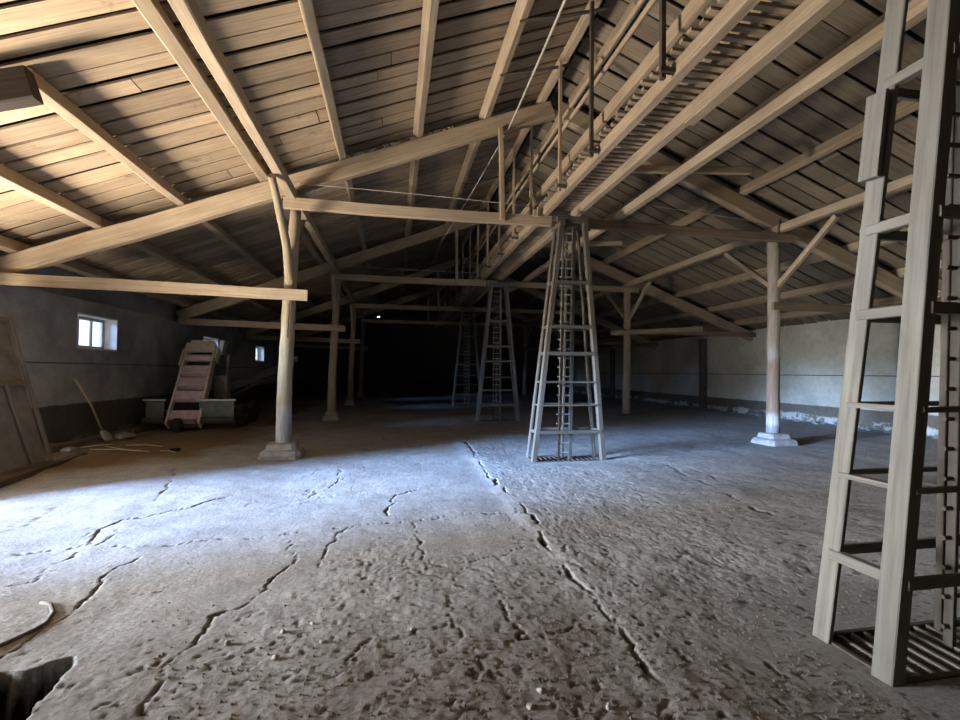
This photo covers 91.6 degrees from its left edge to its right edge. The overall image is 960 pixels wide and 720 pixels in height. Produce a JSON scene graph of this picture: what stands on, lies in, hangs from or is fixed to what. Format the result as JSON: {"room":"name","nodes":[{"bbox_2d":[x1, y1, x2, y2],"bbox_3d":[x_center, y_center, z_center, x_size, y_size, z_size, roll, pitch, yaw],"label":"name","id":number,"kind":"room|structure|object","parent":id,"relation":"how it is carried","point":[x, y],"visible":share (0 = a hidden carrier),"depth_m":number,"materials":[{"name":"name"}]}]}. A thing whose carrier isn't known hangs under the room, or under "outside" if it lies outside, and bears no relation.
{"room":"warehouse","nodes":[
{"label":"warehouse","id":0,"kind":"room"},
{"bbox_2d":[0,251,304,444],"bbox_3d":[-9.537,0.149,14.714,0.420,4.110,40.400,1,-1,-10],"label":"wall","id":1,"kind":"structure","parent":0,"point":[150,332],"depth_m":10.93,"materials":[{"name":"paint"}]},
{"bbox_2d":[76,312,117,350],"bbox_3d":[-8.730,-0.605,10.385,0.430,0.756,1.446,1,-1,-10],"label":"window","id":2,"kind":"structure","parent":1,"relation":"in","point":[94,332],"depth_m":10.76,"materials":[{"name":"glass"}]},
{"bbox_2d":[42,424,160,454],"bbox_3d":[-8.452,1.772,10.704,0.413,0.237,9.432,1,-1,-10],"label":"baseboard","id":3,"kind":"structure","parent":1,"relation":"attached to","point":[55,447],"depth_m":9.87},
{"bbox_2d":[18,361,253,367],"bbox_3d":[-9.319,0.191,14.754,0.030,0.022,40.400,1,-1,-10],"label":"trim","id":4,"kind":"structure","parent":1,"relation":"attached to","point":[18,361],"depth_m":10.62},
{"bbox_2d":[0,272,307,300],"bbox_3d":[-5.620,-1.270,8.147,4.975,0.306,0.070,1,-1,-10],"label":"beam","id":5,"kind":"structure","parent":1,"relation":"attached to","point":[14,279],"depth_m":8.10,"materials":[{"name":"brown wood"}]},
{"bbox_2d":[203,336,218,352],"bbox_3d":[-9.914,-0.452,16.795,0.430,0.756,1.406,1,-1,-10],"label":"window","id":6,"kind":"structure","parent":1,"relation":"in","point":[216,340],"depth_m":17.23,"materials":[{"name":"glass"}]},
{"bbox_2d":[255,346,263,361],"bbox_3d":[-11.048,-0.305,22.940,0.430,0.756,1.506,1,-1,-10],"label":"window","id":7,"kind":"structure","parent":1,"relation":"in","point":[259,352],"depth_m":23.65,"materials":[{"name":"glass"}]},
{"bbox_2d":[178,318,344,331],"bbox_3d":[-6.849,-1.109,14.803,4.974,0.307,0.070,1,-1,-10],"label":"beam","id":8,"kind":"structure","parent":1,"relation":"attached to","point":[182,321],"depth_m":14.72,"materials":[{"name":"brown wood"}]},
{"bbox_2d":[246,335,359,343],"bbox_3d":[-8.077,-0.953,21.458,4.975,0.306,0.067,1,-1,-10],"label":"beam","id":9,"kind":"structure","parent":1,"relation":"attached to","point":[252,337],"depth_m":21.44,"materials":[{"name":"brown wood"}]},
{"bbox_2d":[294,344,367,349],"bbox_3d":[-9.306,-0.792,28.114,4.974,0.308,0.069,1,-1,-10],"label":"beam","id":10,"kind":"structure","parent":1,"relation":"attached to","point":[295,345],"depth_m":28.08,"materials":[{"name":"brown wood"}]},
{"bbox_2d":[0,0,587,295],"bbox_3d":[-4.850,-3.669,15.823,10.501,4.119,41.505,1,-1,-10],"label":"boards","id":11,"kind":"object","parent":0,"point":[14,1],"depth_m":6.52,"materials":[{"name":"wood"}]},
{"bbox_2d":[0,0,602,342],"bbox_3d":[-4.855,-3.577,15.701,10.396,4.088,41.074,1,-1,-10],"label":"ceiling","id":12,"kind":"structure","parent":0,"point":[87,64],"depth_m":7.36,"materials":[{"name":"brown wood"}]},
{"bbox_2d":[168,0,299,198],"label":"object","id":13,"kind":"object","parent":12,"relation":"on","point":[189,15],"depth_m":5.12,"materials":[{"name":"brown wood"}]},
{"bbox_2d":[301,211,340,273],"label":"wall plate","id":14,"kind":"object","parent":12,"relation":"on","point":[311,227],"depth_m":11.38,"materials":[{"name":"brown wood"}]},
{"bbox_2d":[0,101,555,273],"bbox_3d":[-3.324,-3.368,8.804,9.903,4.127,0.189,1,-1,-10],"label":"rafter","id":15,"kind":"object","parent":14,"relation":"on","point":[49,254],"visible":0.98,"depth_m":8.57,"materials":[{"name":"brown wood"}]},
{"bbox_2d":[0,235,308,343],"bbox_3d":[-9.630,-1.699,17.284,0.206,0.260,35.400,1,-1,-10],"label":"purlin","id":16,"kind":"object","parent":15,"relation":"on","point":[9,245],"visible":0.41,"depth_m":10.01,"materials":[{"name":"brown wood"}]},
{"bbox_2d":[132,0,360,323],"bbox_3d":[-5.754,-3.187,18.035,0.241,0.270,35.400,1,-1,-10],"label":"purlin","id":17,"kind":"object","parent":15,"relation":"on","point":[152,11],"visible":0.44,"depth_m":5.78,"materials":[{"name":"brown wood"}]},
{"bbox_2d":[298,0,381,317],"bbox_3d":[-4.374,-3.717,18.303,0.208,0.258,35.400,1,-1,-10],"label":"purlin","id":18,"kind":"object","parent":15,"relation":"on","point":[306,6],"visible":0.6,"depth_m":6.72,"materials":[{"name":"brown wood"}]},
{"bbox_2d":[399,0,438,311],"bbox_3d":[-2.953,-4.262,18.578,0.209,0.260,35.400,1,-1,-10],"label":"purlin","id":19,"kind":"object","parent":15,"relation":"on","point":[430,7],"visible":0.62,"depth_m":7.58,"materials":[{"name":"brown wood"}]},
{"bbox_2d":[440,135,504,242],"bbox_3d":[-0.337,-4.104,11.886,0.024,1.020,4.780,1,-2,-21],"label":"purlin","id":20,"kind":"object","parent":15,"relation":"attached to","point":[504,135],"visible":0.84,"depth_m":11.15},
{"bbox_2d":[417,0,534,304],"bbox_3d":[-1.622,-4.771,18.836,0.212,0.260,35.400,1,-1,-10],"label":"purlin","id":21,"kind":"object","parent":15,"relation":"on","point":[522,9],"visible":0.67,"depth_m":8.41,"materials":[{"name":"brown wood"}]},
{"bbox_2d":[461,173,510,183],"bbox_3d":[0.168,-4.946,12.706,1.353,0.350,0.059,1,-1,-6],"label":"rod","id":22,"kind":"object","parent":21,"relation":"attached to","point":[509,173],"visible":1,"depth_m":12.68,"materials":[{"name":"metal"}]},
{"bbox_2d":[500,62,575,76],"bbox_3d":[1.017,-5.056,8.105,1.353,0.350,0.059,1,-1,-6],"label":"rod","id":23,"kind":"object","parent":21,"relation":"attached to","point":[573,63],"visible":1,"depth_m":8.08,"materials":[{"name":"wood"}]},
{"bbox_2d":[519,6,608,21],"bbox_3d":[1.247,-5.085,6.856,1.353,0.350,0.059,1,-1,-6],"label":"rod","id":24,"kind":"object","parent":21,"relation":"attached to","point":[549,17],"visible":1,"depth_m":6.84,"materials":[{"name":"wood"}]},
{"bbox_2d":[432,0,601,299],"bbox_3d":[-0.446,-5.185,19.063,0.147,0.169,35.400,1,-1,-10],"label":"purlin","id":25,"kind":"object","parent":15,"relation":"on","point":[584,21],"visible":0.6,"depth_m":9.12,"materials":[{"name":"brown wood"}]},
{"bbox_2d":[508,0,566,129],"bbox_3d":[0.909,-4.546,6.914,0.040,0.385,5.059,1,-1,-8],"label":"rope","id":26,"kind":"object","parent":15,"relation":"attached to","point":[564,1],"visible":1,"depth_m":6.94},
{"bbox_2d":[176,211,486,318],"bbox_3d":[-4.554,-3.209,15.460,9.895,4.138,0.186,1,-1,-10],"label":"rafter","id":27,"kind":"object","parent":14,"relation":"on","point":[323,269],"visible":0.68,"depth_m":15.39,"materials":[{"name":"brown wood"}]},
{"bbox_2d":[245,257,461,334],"bbox_3d":[-5.783,-3.050,22.116,9.897,4.136,0.184,1,-1,-10],"label":"rafter","id":28,"kind":"object","parent":14,"relation":"on","point":[379,288],"visible":0.66,"depth_m":22.07,"materials":[{"name":"brown wood"}]},
{"bbox_2d":[0,163,325,337],"bbox_3d":[-8.396,-2.172,17.523,0.208,0.259,35.400,1,-1,-10],"label":"purlin","id":29,"kind":"object","parent":28,"relation":"on","point":[10,178],"visible":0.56,"depth_m":7.68,"materials":[{"name":"brown wood"}]},
{"bbox_2d":[27,67,331,322],"bbox_3d":[-7.552,-2.604,20.039,0.212,0.258,30.780,1,-1,-10],"label":"purlin","id":30,"kind":"object","parent":28,"relation":"on","point":[54,99],"visible":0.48,"depth_m":6.56,"materials":[{"name":"brown wood"}]},
{"bbox_2d":[0,65,43,111],"bbox_3d":[-5.918,-2.389,4.510,2.845,1.201,0.164,1,-1,-10],"label":"stub","id":31,"kind":"object","parent":30,"relation":"attached to","point":[19,89],"visible":1,"depth_m":4.68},
{"bbox_2d":[295,285,446,336],"bbox_3d":[-7.009,-2.887,28.771,9.903,4.124,0.186,1,-1,-10],"label":"rafter","id":32,"kind":"object","parent":14,"relation":"on","point":[402,300],"visible":0.59,"depth_m":28.91,"materials":[{"name":"brown wood"}]},
{"bbox_2d":[363,319,444,324],"bbox_3d":[-4.763,-2.360,28.971,5.120,0.236,0.108,1,-1,-10],"label":"tie beam","id":33,"kind":"structure","parent":14,"relation":"attached to","point":[364,320],"depth_m":28.90,"materials":[{"name":"brown wood"}]},
{"bbox_2d":[427,293,428,323],"bbox_3d":[-3.255,-3.226,29.254,0.104,1.928,0.258,1,-1,-10],"label":"strut","id":34,"kind":"object","parent":33,"relation":"on","point":[427,293],"visible":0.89,"depth_m":29.20,"materials":[{"name":"brown wood"}]},
{"bbox_2d":[353,303,458,310],"bbox_3d":[-3.534,-2.520,22.316,5.120,0.242,0.108,1,-1,-10],"label":"tie beam","id":35,"kind":"structure","parent":14,"relation":"attached to","point":[356,305],"depth_m":22.25,"materials":[{"name":"brown wood"}]},
{"bbox_2d":[334,273,485,286],"bbox_3d":[-2.305,-2.681,15.660,5.120,0.241,0.106,1,-1,-10],"label":"tie beam","id":36,"kind":"structure","parent":14,"relation":"attached to","point":[345,277],"depth_m":15.60,"materials":[{"name":"brown wood"}]},
{"bbox_2d":[455,229,457,283],"bbox_3d":[-0.798,-3.545,15.940,0.099,1.928,0.261,1,-1,-10],"label":"strut","id":37,"kind":"object","parent":36,"relation":"on","point":[456,230],"visible":1,"depth_m":15.91,"materials":[{"name":"brown wood"}]},
{"bbox_2d":[340,265,470,272],"bbox_3d":[-2.381,-3.047,15.653,4.520,0.072,0.018,1,-1,-10],"label":"wire","id":38,"kind":"object","parent":37,"relation":"attached to","point":[340,265],"visible":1,"depth_m":15.62,"materials":[{"name":"metal"}]},
{"bbox_2d":[283,196,551,226],"bbox_3d":[-1.077,-2.836,9.004,5.120,0.234,0.109,1,-1,-10],"label":"tie beam","id":39,"kind":"structure","parent":14,"relation":"attached to","point":[304,204],"depth_m":8.91,"materials":[{"name":"brown wood"}]},
{"bbox_2d":[498,127,504,220],"bbox_3d":[0.429,-3.704,9.287,0.102,1.928,0.265,1,-1,-10],"label":"strut","id":40,"kind":"object","parent":39,"relation":"on","point":[500,129],"visible":1,"depth_m":9.25,"materials":[{"name":"brown wood"}]},
{"bbox_2d":[533,207,541,216],"bbox_3d":[1.144,-2.948,9.321,0.160,0.180,0.107,1,-1,-10],"label":"block","id":41,"kind":"object","parent":39,"relation":"attached to","point":[536,212],"visible":1,"depth_m":9.29,"materials":[{"name":"brown wood"}]},
{"bbox_2d":[301,296,567,391],"bbox_3d":[-3.077,-1.248,36.640,21.200,8.100,0.300,1,-1,-10],"label":"wall","id":42,"kind":"structure","parent":0,"point":[398,357],"depth_m":36.19,"materials":[{"name":"black"}]},
{"bbox_2d":[0,391,959,719],"bbox_3d":[0.602,2.392,16.583,20.750,0.915,40.900,1,-1,-10],"label":"floor","id":43,"kind":"structure","parent":0,"point":[404,482],"depth_m":3.76,"materials":[{"name":"concrete"}]},
{"bbox_2d":[0,601,54,646],"bbox_3d":[-2.827,1.659,2.889,0.225,0.046,0.780,1,-2,-16],"label":"cord","id":44,"kind":"object","parent":43,"relation":"on","point":[51,606],"visible":1,"depth_m":2.89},
{"bbox_2d":[0,452,87,487],"bbox_3d":[-6.707,1.679,6.961,0.165,0.092,3.023,1,-2,-17],"label":"timber baulk","id":45,"kind":"object","parent":43,"relation":"on","point":[18,476],"visible":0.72,"depth_m":6.89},
{"bbox_2d":[0,317,53,477],"bbox_3d":[-7.106,0.467,6.620,0.886,2.380,2.191,1,-1,-10],"label":"panel","id":46,"kind":"object","parent":45,"relation":"on","point":[21,449],"visible":0.95,"depth_m":7.25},
{"bbox_2d":[60,446,78,452],"bbox_3d":[-7.673,1.707,8.708,0.218,0.186,0.301,1,-1,-10],"label":"lump","id":47,"kind":"object","parent":43,"relation":"on","point":[66,449],"visible":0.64,"depth_m":8.63,"materials":[{"name":"concrete"}]},
{"bbox_2d":[74,378,114,441],"bbox_3d":[-8.149,1.078,9.947,0.167,1.391,0.891,0,-1,14],"label":"shovel","id":48,"kind":"object","parent":43,"relation":"on","point":[106,436],"visible":0.99,"depth_m":9.98,"materials":[{"name":"brown wood"}]},
{"bbox_2d":[80,444,114,447],"bbox_3d":[-7.567,1.700,9.240,0.042,0.040,0.568,0,-2,32],"label":"stem","id":49,"kind":"object","parent":43,"relation":"on","point":[102,444],"visible":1,"depth_m":9.22,"materials":[{"name":"wood"}]},
{"bbox_2d":[90,449,130,449],"bbox_3d":[-6.971,1.720,8.925,0.931,0.040,0.052,0,-1,-2],"label":"stem","id":50,"kind":"object","parent":43,"relation":"on","point":[90,449],"visible":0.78,"depth_m":8.92,"materials":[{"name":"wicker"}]},
{"bbox_2d":[113,432,136,439],"bbox_3d":[-8.067,1.744,10.563,0.460,0.248,0.587,1,-1,-10],"label":"lump","id":51,"kind":"object","parent":43,"relation":"on","point":[122,435],"visible":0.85,"depth_m":10.43,"materials":[{"name":"concrete"}]},
{"bbox_2d":[105,446,149,451],"bbox_3d":[-6.755,1.714,8.940,1.444,0.044,0.046,0,-2,25],"label":"stem","id":52,"kind":"object","parent":43,"relation":"on","point":[105,446],"visible":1,"depth_m":8.91,"materials":[{"name":"wood"}]},
{"bbox_2d":[126,444,162,446],"bbox_3d":[-6.723,1.713,9.361,0.856,0.042,0.050,0,-1,10],"label":"stem","id":53,"kind":"object","parent":43,"relation":"on","point":[135,444],"visible":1,"depth_m":9.37,"materials":[{"name":"wood"}]},
{"bbox_2d":[141,340,298,431],"bbox_3d":[-7.639,0.669,14.332,2.331,2.478,5.449,0,-1,-3],"label":"loader","id":54,"kind":"object","parent":43,"relation":"on","point":[190,406],"visible":0.95,"depth_m":12.60,"materials":[{"name":"beige paint"}]},
{"bbox_2d":[224,640,230,645],"bbox_3d":[-1.462,1.636,2.700,0.034,0.027,0.035,1,-1,-10],"label":"pebble","id":55,"kind":"object","parent":43,"relation":"on","point":[227,642],"visible":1,"depth_m":2.69,"materials":[{"name":"stone"}]},
{"bbox_2d":[271,654,278,660],"bbox_3d":[-1.119,1.626,2.551,0.041,0.033,0.040,1,-1,-10],"label":"pebble","id":56,"kind":"object","parent":43,"relation":"on","point":[275,656],"visible":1,"depth_m":2.54,"materials":[{"name":"stone"}]},
{"bbox_2d":[258,173,304,459],"bbox_3d":[-3.599,-0.560,8.507,0.744,4.798,2.415,1,-1,-10],"label":"log post","id":57,"kind":"object","parent":43,"relation":"on","point":[283,447],"visible":0.97,"depth_m":8.55,"materials":[{"name":"wood"}]},
{"bbox_2d":[322,272,340,420],"bbox_3d":[-4.883,-0.391,15.476,0.544,4.792,1.779,1,-1,-10],"label":"log post","id":58,"kind":"object","parent":43,"relation":"on","point":[331,414],"visible":0.96,"depth_m":15.22,"materials":[{"name":"wood"}]},
{"bbox_2d":[344,303,356,404],"bbox_3d":[-6.112,-0.229,22.133,0.562,4.788,1.780,1,-1,-10],"label":"log post","id":59,"kind":"object","parent":43,"relation":"on","point":[353,311],"visible":0.98,"depth_m":21.88,"materials":[{"name":"wood"}]},
{"bbox_2d":[452,309,482,405],"bbox_3d":[-0.642,-0.093,22.248,1.454,4.706,0.888,1,-1,-10],"label":"tower","id":60,"kind":"object","parent":43,"relation":"on","point":[472,311],"visible":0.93,"depth_m":22.17,"materials":[{"name":"wood"}]},
{"bbox_2d":[475,282,519,420],"bbox_3d":[0.544,-0.252,15.603,1.449,4.707,0.889,1,-1,-10],"label":"tower","id":61,"kind":"object","parent":43,"relation":"on","point":[491,285],"visible":0.98,"depth_m":15.53,"materials":[{"name":"wood"}]},
{"bbox_2d":[480,419,514,420],"bbox_3d":[0.564,2.012,15.354,1.355,0.060,0.475,1,-1,-10],"label":"floor grate","id":62,"kind":"object","parent":43,"relation":"on","point":[495,419],"visible":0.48,"depth_m":15.53,"materials":[{"name":"metal"}]},
{"bbox_2d":[518,322,533,394],"bbox_3d":[2.961,-0.029,30.518,0.325,4.646,3.119,1,-1,-10],"label":"log post","id":63,"kind":"object","parent":43,"relation":"on","point":[526,335],"visible":0.97,"depth_m":30.42,"materials":[{"name":"brown wood"}]},
{"bbox_2d":[445,321,530,326],"bbox_3d":[0.567,-2.292,29.953,5.681,0.215,0.110,1,-1,-10],"label":"tie beam","id":64,"kind":"structure","parent":63,"relation":"attached to","point":[446,322],"depth_m":29.84,"materials":[{"name":"brown wood"}]},
{"bbox_2d":[524,347,601,351],"bbox_3d":[5.553,-0.692,30.887,5.501,0.192,0.078,1,-1,-10],"label":"beam","id":65,"kind":"structure","parent":63,"relation":"attached to","point":[525,348],"depth_m":30.75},
{"bbox_2d":[147,507,905,719],"bbox_3d":[2.436,1.718,4.081,9.559,0.086,3.874,1,-2,-18],"label":"grit","id":66,"kind":"object","parent":43,"relation":"on","point":[381,621],"visible":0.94,"depth_m":2.43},
{"bbox_2d":[526,702,533,709],"bbox_3d":[0.235,1.633,2.202,0.032,0.023,0.033,0,-2,23],"label":"pebble","id":67,"kind":"object","parent":43,"relation":"on","point":[529,706],"visible":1,"depth_m":2.19,"materials":[{"name":"stone"}]},
{"bbox_2d":[536,688,543,693],"bbox_3d":[0.299,1.633,2.303,0.042,0.028,0.040,1,-1,-10],"label":"pebble","id":68,"kind":"object","parent":43,"relation":"on","point":[539,690],"visible":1,"depth_m":2.30,"materials":[{"name":"stone"}]},
{"bbox_2d":[553,307,574,401],"bbox_3d":[4.191,-0.189,23.863,0.324,4.647,3.117,1,-1,-10],"label":"log post","id":69,"kind":"object","parent":43,"relation":"on","point":[554,319],"visible":0.24,"depth_m":23.75,"materials":[{"name":"brown wood"}]},
{"bbox_2d":[459,307,569,314],"bbox_3d":[1.796,-2.450,23.297,5.681,0.217,0.109,1,-1,-10],"label":"tie beam","id":70,"kind":"structure","parent":69,"relation":"attached to","point":[460,308],"depth_m":23.25,"materials":[{"name":"brown wood"}]},
{"bbox_2d":[465,0,927,321],"bbox_3d":[1.524,-2.826,17.183,0.162,0.173,26.900,1,-1,-10],"label":"beam","id":71,"kind":"structure","parent":70,"relation":"on","point":[869,43],"depth_m":5.74,"materials":[{"name":"brown wood"}]},
{"bbox_2d":[619,200,771,223],"bbox_3d":[4.734,-3.188,10.104,3.701,0.265,0.014,1,-1,-10],"label":"wire","id":72,"kind":"object","parent":71,"relation":"attached to","point":[619,200],"visible":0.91,"depth_m":10.12,"materials":[{"name":"metal"}]},
{"bbox_2d":[562,341,657,345],"bbox_3d":[6.782,-0.852,24.229,5.501,0.189,0.078,1,-1,-10],"label":"beam","id":73,"kind":"structure","parent":69,"relation":"attached to","point":[567,342],"depth_m":24.22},
{"bbox_2d":[529,455,599,461],"bbox_3d":[1.571,1.849,8.627,1.315,0.060,0.475,1,-1,-10],"label":"floor grate","id":74,"kind":"object","parent":43,"relation":"on","point":[584,457],"visible":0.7,"depth_m":8.68,"materials":[{"name":"metal"}]},
{"bbox_2d":[526,215,605,461],"bbox_3d":[1.550,-0.415,8.877,1.410,4.707,0.888,1,-1,-10],"label":"tower","id":75,"kind":"object","parent":43,"relation":"on","point":[577,224],"visible":0.96,"depth_m":8.83,"materials":[{"name":"wood"}]},
{"bbox_2d":[606,702,612,709],"bbox_3d":[0.610,1.640,2.210,0.032,0.024,0.032,1,-1,-10],"label":"pebble","id":76,"kind":"object","parent":43,"relation":"on","point":[608,705],"visible":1,"depth_m":2.20,"materials":[{"name":"stone"}]},
{"bbox_2d":[607,280,651,413],"bbox_3d":[5.416,-0.348,17.207,0.320,4.652,3.116,1,-1,-10],"label":"log post","id":77,"kind":"object","parent":43,"relation":"on","point":[628,314],"visible":0.94,"depth_m":17.12,"materials":[{"name":"brown wood"}]},
{"bbox_2d":[486,280,638,292],"bbox_3d":[3.025,-2.612,16.641,5.681,0.210,0.108,1,-1,-10],"label":"tie beam","id":78,"kind":"structure","parent":77,"relation":"attached to","point":[511,284],"depth_m":16.63,"materials":[{"name":"brown wood"}]},
{"bbox_2d":[624,329,755,336],"bbox_3d":[8.010,-1.012,17.574,5.501,0.191,0.077,1,-1,-10],"label":"beam","id":79,"kind":"structure","parent":77,"relation":"attached to","point":[695,333],"depth_m":17.67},
{"bbox_2d":[610,327,702,335],"bbox_3d":[6.551,-1.068,17.215,3.711,0.417,0.066,1,-1,-10],"label":"board","id":80,"kind":"object","parent":79,"relation":"on","point":[683,329],"visible":1,"depth_m":17.17,"materials":[{"name":"brown wood"}]},
{"bbox_2d":[618,397,937,438],"bbox_3d":[9.926,2.163,20.083,0.789,0.236,17.878,1,-1,-10],"label":"debris","id":81,"kind":"object","parent":43,"relation":"on","point":[655,402],"visible":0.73,"depth_m":17.77,"materials":[{"name":"concrete"}]},
{"bbox_2d":[724,214,839,446],"bbox_3d":[6.622,-0.435,10.546,0.738,4.795,3.117,1,-1,-10],"label":"log post","id":82,"kind":"object","parent":43,"relation":"on","point":[773,437],"visible":0.96,"depth_m":10.46,"materials":[{"name":"brown wood"}]},
{"bbox_2d":[552,217,794,242],"bbox_3d":[4.253,-2.767,9.985,5.681,0.209,0.108,1,-1,-10],"label":"tie beam","id":83,"kind":"structure","parent":82,"relation":"attached to","point":[594,224],"depth_m":9.98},
{"bbox_2d":[434,0,844,327],"bbox_3d":[0.096,-3.806,17.706,1.084,2.296,33.400,1,-1,-10],"label":"walkway","id":84,"kind":"object","parent":83,"relation":"on","point":[526,241],"visible":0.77,"depth_m":6.03,"materials":[{"name":"brown wood"}]},
{"bbox_2d":[297,183,530,206],"bbox_3d":[-1.165,-3.196,9.066,4.521,0.086,0.014,1,-1,-12],"label":"wire","id":85,"kind":"object","parent":84,"relation":"attached to","point":[297,183],"visible":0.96,"depth_m":9.02,"materials":[{"name":"metal"}]},
{"bbox_2d":[544,241,621,246],"bbox_3d":[2.682,-3.131,12.573,2.448,0.291,0.084,1,-1,-10],"label":"outrigger","id":86,"kind":"object","parent":84,"relation":"on","point":[591,243],"visible":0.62,"depth_m":12.64,"materials":[{"name":"brown wood"}]},
{"bbox_2d":[632,165,751,174],"bbox_3d":[3.535,-3.240,7.953,2.448,0.294,0.084,1,-1,-10],"label":"outrigger","id":87,"kind":"object","parent":84,"relation":"on","point":[643,169],"visible":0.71,"depth_m":7.97,"materials":[{"name":"brown wood"}]},
{"bbox_2d":[771,302,940,314],"bbox_3d":[9.238,-1.167,10.918,5.501,0.192,0.080,1,-1,-10],"label":"beam","id":88,"kind":"structure","parent":82,"relation":"attached to","point":[774,305],"depth_m":10.57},
{"bbox_2d":[812,0,959,686],"bbox_3d":[2.777,-0.611,2.733,1.389,4.803,0.658,1,-1,-10],"label":"tower","id":89,"kind":"object","parent":43,"relation":"on","point":[935,194],"visible":0.97,"depth_m":2.60,"materials":[{"name":"wood"}]},
{"bbox_2d":[831,617,959,683],"bbox_3d":[2.747,1.710,2.755,1.295,0.060,0.475,1,-1,-10],"label":"floor grate","id":90,"kind":"object","parent":43,"relation":"on","point":[926,655],"visible":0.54,"depth_m":2.72,"materials":[{"name":"metal"}]},
{"bbox_2d":[439,0,942,348],"bbox_3d":[5.779,-3.306,17.661,11.147,4.380,41.091,1,-1,-10],"label":"ceiling","id":91,"kind":"structure","parent":0,"point":[850,17],"depth_m":10.22,"materials":[{"name":"wood"}]},
{"bbox_2d":[593,291,614,299],"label":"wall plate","id":92,"kind":"object","parent":91,"relation":"on","point":[601,294],"depth_m":19.23,"materials":[{"name":"brown wood"}]},
{"bbox_2d":[447,285,600,353],"bbox_3d":[3.055,-2.654,30.624,10.522,4.364,0.190,1,-1,-10],"label":"rafter","id":93,"kind":"object","parent":92,"relation":"on","point":[482,300],"visible":0.43,"depth_m":30.51,"materials":[{"name":"brown wood"}]},
{"bbox_2d":[463,258,656,348],"bbox_3d":[4.282,-2.812,23.968,10.524,4.362,0.188,1,-1,-10],"label":"rafter","id":94,"kind":"object","parent":92,"relation":"on","point":[536,293],"visible":0.53,"depth_m":24.03,"materials":[{"name":"brown wood"}]},
{"bbox_2d":[475,0,911,312],"bbox_3d":[2.841,-4.108,19.644,0.210,0.259,35.400,1,-1,-10],"label":"purlin","id":95,"kind":"object","parent":94,"relation":"on","point":[881,18],"visible":0.18,"depth_m":7.89,"materials":[{"name":"brown wood"}]},
{"bbox_2d":[512,187,911,329],"bbox_3d":[5.684,-2.943,20.141,0.209,0.261,35.400,1,-1,-10],"label":"purlin","id":96,"kind":"object","parent":94,"relation":"on","point":[910,188],"visible":0.13,"depth_m":12.16,"materials":[{"name":"brown wood"}]},
{"bbox_2d":[530,228,907,335],"bbox_3d":[7.009,-2.401,20.372,0.212,0.262,35.400,1,-1,-10],"label":"purlin","id":97,"kind":"object","parent":94,"relation":"on","point":[852,247],"visible":0.44,"depth_m":14.87,"materials":[{"name":"brown wood"}]},
{"bbox_2d":[500,224,752,340],"bbox_3d":[5.513,-2.975,17.313,10.521,4.373,0.190,1,-1,-10],"label":"rafter","id":98,"kind":"object","parent":92,"relation":"on","point":[597,265],"visible":0.62,"depth_m":17.50,"materials":[{"name":"brown wood"}]},
{"bbox_2d":[440,0,645,299],"bbox_3d":[0.181,-5.159,19.178,0.147,0.165,35.400,1,-1,-10],"label":"purlin","id":99,"kind":"object","parent":98,"relation":"on","point":[632,4],"visible":0.36,"depth_m":9.10,"materials":[{"name":"brown wood"}]},
{"bbox_2d":[491,101,918,319],"bbox_3d":[4.165,-3.567,19.875,0.208,0.258,35.400,1,-1,-10],"label":"purlin","id":100,"kind":"object","parent":98,"relation":"on","point":[903,108],"visible":0.51,"depth_m":9.45,"materials":[{"name":"brown wood"}]},
{"bbox_2d":[543,260,941,343],"bbox_3d":[8.332,-1.861,20.604,0.210,0.260,35.400,1,-1,-10],"label":"purlin","id":101,"kind":"object","parent":98,"relation":"on","point":[900,272],"visible":0.52,"depth_m":15.40,"materials":[{"name":"brown wood"}]},
{"bbox_2d":[619,240,757,286],"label":"purlin","id":102,"kind":"object","parent":91,"relation":"on","point":[737,244],"depth_m":13.35,"materials":[{"name":"brown wood"}]},
{"bbox_2d":[761,192,864,232],"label":"purlin","id":103,"kind":"object","parent":91,"relation":"on","point":[856,200],"depth_m":9.32,"materials":[{"name":"brown wood"}]},
{"bbox_2d":[555,102,940,301],"bbox_3d":[6.740,-3.129,10.655,10.516,4.380,0.186,1,-1,-10],"label":"rafter","id":104,"kind":"object","parent":103,"relation":"on","point":[701,184],"visible":0.56,"depth_m":10.47,"materials":[{"name":"brown wood"}]},
{"bbox_2d":[573,0,772,192],"bbox_3d":[1.516,-4.650,19.412,0.208,0.260,35.400,1,-1,-10],"label":"purlin","id":105,"kind":"object","parent":104,"relation":"on","point":[754,11],"visible":0.02,"depth_m":7.31,"materials":[{"name":"brown wood"}]},
{"bbox_2d":[556,289,941,347],"bbox_3d":[9.509,-1.379,20.809,0.208,0.260,35.400,1,-1,-10],"label":"purlin","id":106,"kind":"object","parent":104,"relation":"on","point":[895,300],"visible":0.4,"depth_m":15.78,"materials":[{"name":"brown wood"}]},
{"bbox_2d":[777,218,781,233],"bbox_3d":[6.638,-2.966,10.329,0.132,0.349,0.073,1,-2,-26],"label":"iron hook","id":107,"kind":"object","parent":103,"relation":"attached to","point":[779,219],"visible":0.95,"depth_m":10.30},
{"bbox_2d":[886,174,912,195],"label":"wall plate","id":108,"kind":"object","parent":91,"relation":"on","point":[901,184],"depth_m":7.88,"materials":[{"name":"brown wood"}]},
{"bbox_2d":[565,319,940,436],"bbox_3d":[10.794,0.367,18.462,0.430,4.150,40.400,1,-1,-10],"label":"wall","id":109,"kind":"structure","parent":0,"point":[819,348],"depth_m":16.85,"materials":[{"name":"paint"}]},
{"bbox_2d":[610,339,706,408],"bbox_3d":[9.213,0.753,25.282,0.206,3.200,9.145,1,-1,-10],"label":"wall pillars","id":110,"kind":"structure","parent":109,"relation":"attached to","point":[702,342],"depth_m":20.91,"materials":[{"name":"concrete"}]},
{"bbox_2d":[631,373,939,376],"bbox_3d":[10.572,0.570,18.416,0.030,0.044,40.400,1,-1,-10],"label":"trim","id":111,"kind":"structure","parent":109,"relation":"attached to","point":[631,373],"depth_m":17.52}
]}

